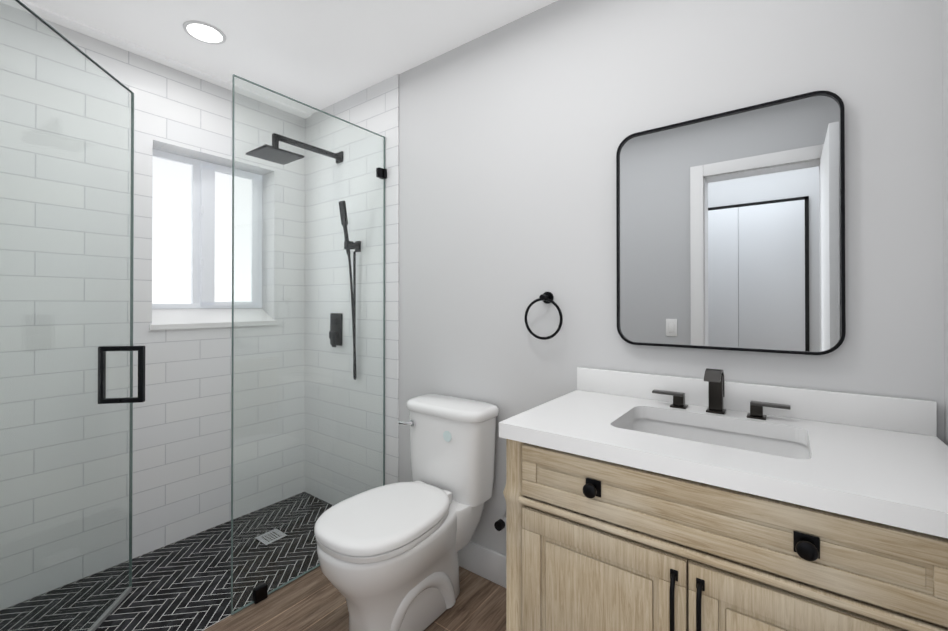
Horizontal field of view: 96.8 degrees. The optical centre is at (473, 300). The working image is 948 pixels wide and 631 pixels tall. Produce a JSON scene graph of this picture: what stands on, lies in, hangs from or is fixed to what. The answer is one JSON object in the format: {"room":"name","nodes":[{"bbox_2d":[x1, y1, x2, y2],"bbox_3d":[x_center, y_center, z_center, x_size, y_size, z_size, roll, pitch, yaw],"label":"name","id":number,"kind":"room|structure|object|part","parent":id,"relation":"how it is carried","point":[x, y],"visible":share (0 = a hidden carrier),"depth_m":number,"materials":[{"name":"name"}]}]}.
{"room":"bathroom","nodes":[
{"label":"bathroom","id":0,"kind":"room"},
{"bbox_2d":[0,2,304,609],"bbox_3d":[-1.670,0.017,2.091,0.200,2.410,1.700,0,0,37],"label":"wall","id":1,"kind":"structure","parent":0,"point":[181,481],"depth_m":1.95,"materials":[{"name":"tile"}]},
{"bbox_2d":[152,149,261,308],"bbox_3d":[-1.515,-0.371,2.395,0.080,0.830,0.610,0,0,37],"label":"window","id":2,"kind":"structure","parent":1,"relation":"in","point":[191,233],"depth_m":2.35,"materials":[{"name":"white glass"}]},
{"bbox_2d":[149,308,276,329],"bbox_3d":[-1.446,0.094,2.341,0.162,0.103,0.634,0,0,37],"label":"window sill","id":3,"kind":"structure","parent":1,"relation":"attached to","point":[166,319],"depth_m":2.29,"materials":[{"name":"white stone"}]},
{"bbox_2d":[26,0,557,113],"bbox_3d":[-0.462,-1.242,1.275,3.120,0.100,1.820,0,0,37],"label":"ceiling","id":4,"kind":"structure","parent":0,"point":[319,54],"depth_m":1.87,"materials":[{"name":"white paint"}]},
{"bbox_2d":[0,0,310,118],"bbox_3d":[-1.520,-1.182,2.073,0.070,0.012,1.560,0,0,37],"label":"ceiling soffit","id":5,"kind":"structure","parent":4,"relation":"attached to","point":[64,21],"depth_m":1.99,"materials":[{"name":"white paint"}]},
{"bbox_2d":[183,20,225,44],"bbox_3d":[-1.193,-1.186,1.868,0.164,0.006,0.164,0,0,37],"label":"recessed light","id":6,"kind":"object","parent":4,"relation":"in","point":[203,32],"visible":1,"depth_m":1.86,"materials":[{"name":"white plastic"}]},
{"bbox_2d":[203,566,505,630],"bbox_3d":[-0.080,1.241,0.978,2.168,0.050,1.820,0,0,37],"label":"floor","id":7,"kind":"structure","parent":0,"point":[313,600],"depth_m":1.66,"materials":[{"name":"brown wood"}]},
{"bbox_2d":[314,394,505,630],"bbox_3d":[-0.228,0.831,1.618,0.473,0.778,0.730,0,0,37],"label":"toilet","id":8,"kind":"object","parent":7,"relation":"on","point":[388,557],"visible":0.98,"depth_m":1.56,"materials":[{"name":"white ceramic"}]},
{"bbox_3d":[-0.316,0.803,1.544,0.379,0.020,0.500,0,0,37],"label":"seat","id":9,"kind":"part","parent":8,"relation":"part of","materials":[{"name":"white plastic"}]},
{"bbox_3d":[-0.316,0.774,1.545,0.383,0.032,0.504,0,0,37],"label":"lid","id":10,"kind":"part","parent":8,"relation":"part of","materials":[{"name":"white plastic"}]},
{"bbox_3d":[-0.298,0.534,1.841,0.063,0.016,0.028,0,0,37],"label":"lever arm","id":11,"kind":"part","parent":8,"relation":"part of"},
{"bbox_3d":[-0.099,0.655,1.837,0.400,0.340,0.194,0,0,37],"label":"tank","id":12,"kind":"part","parent":8,"relation":"part of","materials":[{"name":"white ceramic"}]},
{"bbox_3d":[0.105,0.915,1.717,0.038,0.036,0.025,0,0,37],"label":"stop knob","id":13,"kind":"part","parent":8,"relation":"part of","materials":[{"name":"black metal"}]},
{"bbox_2d":[499,367,947,630],"bbox_3d":[0.602,0.709,1.092,0.945,1.015,0.582,0,0,37],"label":"bathroom vanity","id":14,"kind":"object","parent":7,"relation":"on","point":[712,500],"visible":1,"depth_m":0.93,"materials":[{"name":"brown wood"}]},
{"bbox_3d":[0.120,0.797,1.169,0.078,0.841,0.078,0,0,37],"label":"post","id":15,"kind":"part","parent":14,"relation":"part of","materials":[{"name":"brown wood"}]},
{"bbox_3d":[0.271,0.446,0.987,0.033,0.033,0.016,0,0,37],"label":"knob","id":16,"kind":"part","parent":14,"relation":"part of","materials":[{"name":"black metal"}]},
{"bbox_3d":[0.420,0.667,0.889,0.009,0.172,0.028,0,0,37],"label":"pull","id":17,"kind":"part","parent":14,"relation":"part of","materials":[{"name":"black metal"}]},
{"bbox_3d":[0.460,0.667,0.859,0.009,0.172,0.028,0,0,37],"label":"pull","id":18,"kind":"part","parent":14,"relation":"part of","materials":[{"name":"black metal"}]},
{"bbox_2d":[499,390,947,537],"bbox_3d":[0.609,0.355,1.105,0.933,0.040,0.557,0,0,37],"label":"countertop","id":19,"kind":"structure","parent":14,"relation":"on","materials":[{"name":"white stone"}]},
{"bbox_2d":[652,389,687,408],"bbox_3d":[0.627,0.314,1.349,0.101,0.044,0.046,0,0,37],"label":"handle","id":20,"kind":"object","parent":19,"relation":"on","point":[678,397],"depth_m":1.33,"materials":[{"name":"black metal"}]},
{"bbox_2d":[704,368,725,414],"bbox_3d":[0.712,0.269,1.246,0.048,0.133,0.112,0,0,37],"label":"faucet","id":21,"kind":"object","parent":19,"relation":"on","point":[714,377],"depth_m":1.25,"materials":[{"name":"black metal"}]},
{"bbox_2d":[623,418,809,458],"bbox_3d":[0.615,0.448,1.114,0.443,0.149,0.299,0,0,37],"label":"sink","id":22,"kind":"object","parent":19,"relation":"in","point":[789,446],"depth_m":1.21,"materials":[{"name":"white ceramic"}]},
{"bbox_2d":[747,401,790,419],"bbox_3d":[0.835,0.313,1.194,0.101,0.044,0.046,0,0,37],"label":"handle","id":23,"kind":"object","parent":19,"relation":"on","point":[756,407],"depth_m":1.19,"materials":[{"name":"black metal"}]},
{"bbox_3d":[0.451,0.451,0.890,0.699,0.034,0.004,0,0,37],"label":"drawer panel","id":24,"kind":"part","parent":14,"relation":"part of","materials":[{"name":"brown wood"}]},
{"bbox_3d":[0.451,0.451,0.889,0.799,0.134,0.007,0,0,37],"label":"drawer frame","id":25,"kind":"part","parent":14,"relation":"part of","materials":[{"name":"brown wood"}]},
{"bbox_3d":[0.458,0.451,0.899,0.799,0.134,0.018,0,0,37],"label":"drawer","id":26,"kind":"part","parent":14,"relation":"part of","materials":[{"name":"brown wood"}]},
{"bbox_3d":[0.592,0.445,0.749,0.033,0.033,0.016,0,0,37],"label":"knob","id":27,"kind":"part","parent":14,"relation":"part of","materials":[{"name":"black metal"}]},
{"bbox_2d":[399,0,944,555],"bbox_3d":[0.044,0.016,1.951,3.120,2.410,0.120,0,0,37],"label":"wall","id":28,"kind":"structure","parent":0,"point":[513,134],"depth_m":1.56,"materials":[{"name":"white paint"}]},
{"bbox_2d":[304,74,398,504],"bbox_3d":[-0.740,0.019,2.454,0.860,2.410,0.008,0,0,37],"label":"wall tiles","id":29,"kind":"structure","parent":28,"relation":"attached to","point":[374,108],"depth_m":2.41,"materials":[{"name":"white tile"}]},
{"bbox_2d":[246,133,342,164],"bbox_3d":[-0.939,-0.811,2.292,0.204,0.131,0.496,0,0,37],"label":"shower head","id":30,"kind":"object","parent":29,"relation":"attached to","point":[277,150],"depth_m":2.19},
{"bbox_2d":[329,313,341,346],"bbox_3d":[-0.830,0.172,2.483,0.110,0.195,0.050,0,0,37],"label":"shower valve","id":31,"kind":"object","parent":29,"relation":"attached to","point":[332,331],"depth_m":2.48,"materials":[{"name":"black metal"}]},
{"bbox_2d":[339,201,360,379],"bbox_3d":[-0.690,-0.049,2.338,0.046,0.989,0.119,0,0,37],"label":"shower","id":32,"kind":"object","parent":29,"relation":"attached to","point":[344,224],"depth_m":2.34,"materials":[{"name":"black metal"}]},
{"bbox_2d":[458,541,505,587],"bbox_3d":[0.006,1.156,1.890,1.000,0.130,0.014,0,0,37],"label":"baseboard","id":33,"kind":"structure","parent":28,"relation":"attached to","point":[483,562],"depth_m":1.84,"materials":[{"name":"white"}]},
{"bbox_2d":[525,292,562,339],"bbox_3d":[0.281,0.059,1.666,0.165,0.190,0.053,0,0,37],"label":"towel ring","id":34,"kind":"object","parent":28,"relation":"attached to","point":[547,297],"visible":1,"depth_m":1.65,"materials":[{"name":"black metal"}]},
{"bbox_2d":[616,91,845,354],"bbox_3d":[0.760,-0.215,1.325,0.611,0.733,0.031,0,0,37],"label":"mirror","id":35,"kind":"object","parent":28,"relation":"attached to","point":[730,230],"visible":0.92,"depth_m":1.28,"materials":[{"name":"black mirror"}]},
{"bbox_2d":[577,367,936,435],"bbox_3d":[0.769,0.293,1.321,0.933,0.085,0.019,0,0,37],"label":"backsplash","id":36,"kind":"structure","parent":28,"relation":"attached to","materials":[{"name":"white stone"}]},
{"bbox_2d":[942,0,947,445],"bbox_3d":[0.706,0.007,0.326,0.120,2.410,1.700,0,0,37],"label":"wall","id":37,"kind":"structure","parent":0,"point":[945,115],"depth_m":1.03,"materials":[{"name":"white paint"}]},
{"label":"outside","id":38,"kind":"structure","parent":0,"visible":0},
{"bbox_2d":[0,492,333,630],"bbox_3d":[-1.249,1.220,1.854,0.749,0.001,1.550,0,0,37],"label":"mosaic shower floor","id":39,"kind":"structure","parent":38,"point":[139,571],"depth_m":1.83,"materials":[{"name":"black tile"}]},
{"bbox_2d":[0,0,144,630],"bbox_3d":[-1.386,0.166,1.398,0.162,2.096,0.769,0,0,-8],"label":"glass","id":40,"kind":"object","parent":39,"relation":"on","point":[102,390],"depth_m":1.51,"materials":[{"name":"grey"}]},
{"bbox_3d":[-1.382,0.162,1.449,0.500,2.086,0.461,0,0,37],"label":"door","id":41,"kind":"part","parent":40,"relation":"part of","materials":[{"name":"grey"}]},
{"bbox_3d":[-1.473,0.300,1.706,0.066,0.230,0.069,0,0,37],"label":"handle","id":42,"kind":"part","parent":40,"relation":"part of","materials":[{"name":"black metal"}]},
{"bbox_2d":[255,529,286,544],"bbox_3d":[-1.048,1.219,2.176,0.112,0.003,0.112,0,0,37],"label":"floor drain","id":43,"kind":"object","parent":39,"relation":"on","point":[268,536],"depth_m":2.17,"materials":[{"name":"silver metal"}]},
{"bbox_2d":[231,74,386,614],"bbox_3d":[-0.709,0.170,1.942,0.040,2.098,0.770,0,0,37],"label":"glass","id":44,"kind":"object","parent":39,"relation":"on","point":[260,592],"depth_m":1.84,"materials":[{"name":"grey"}]}
]}

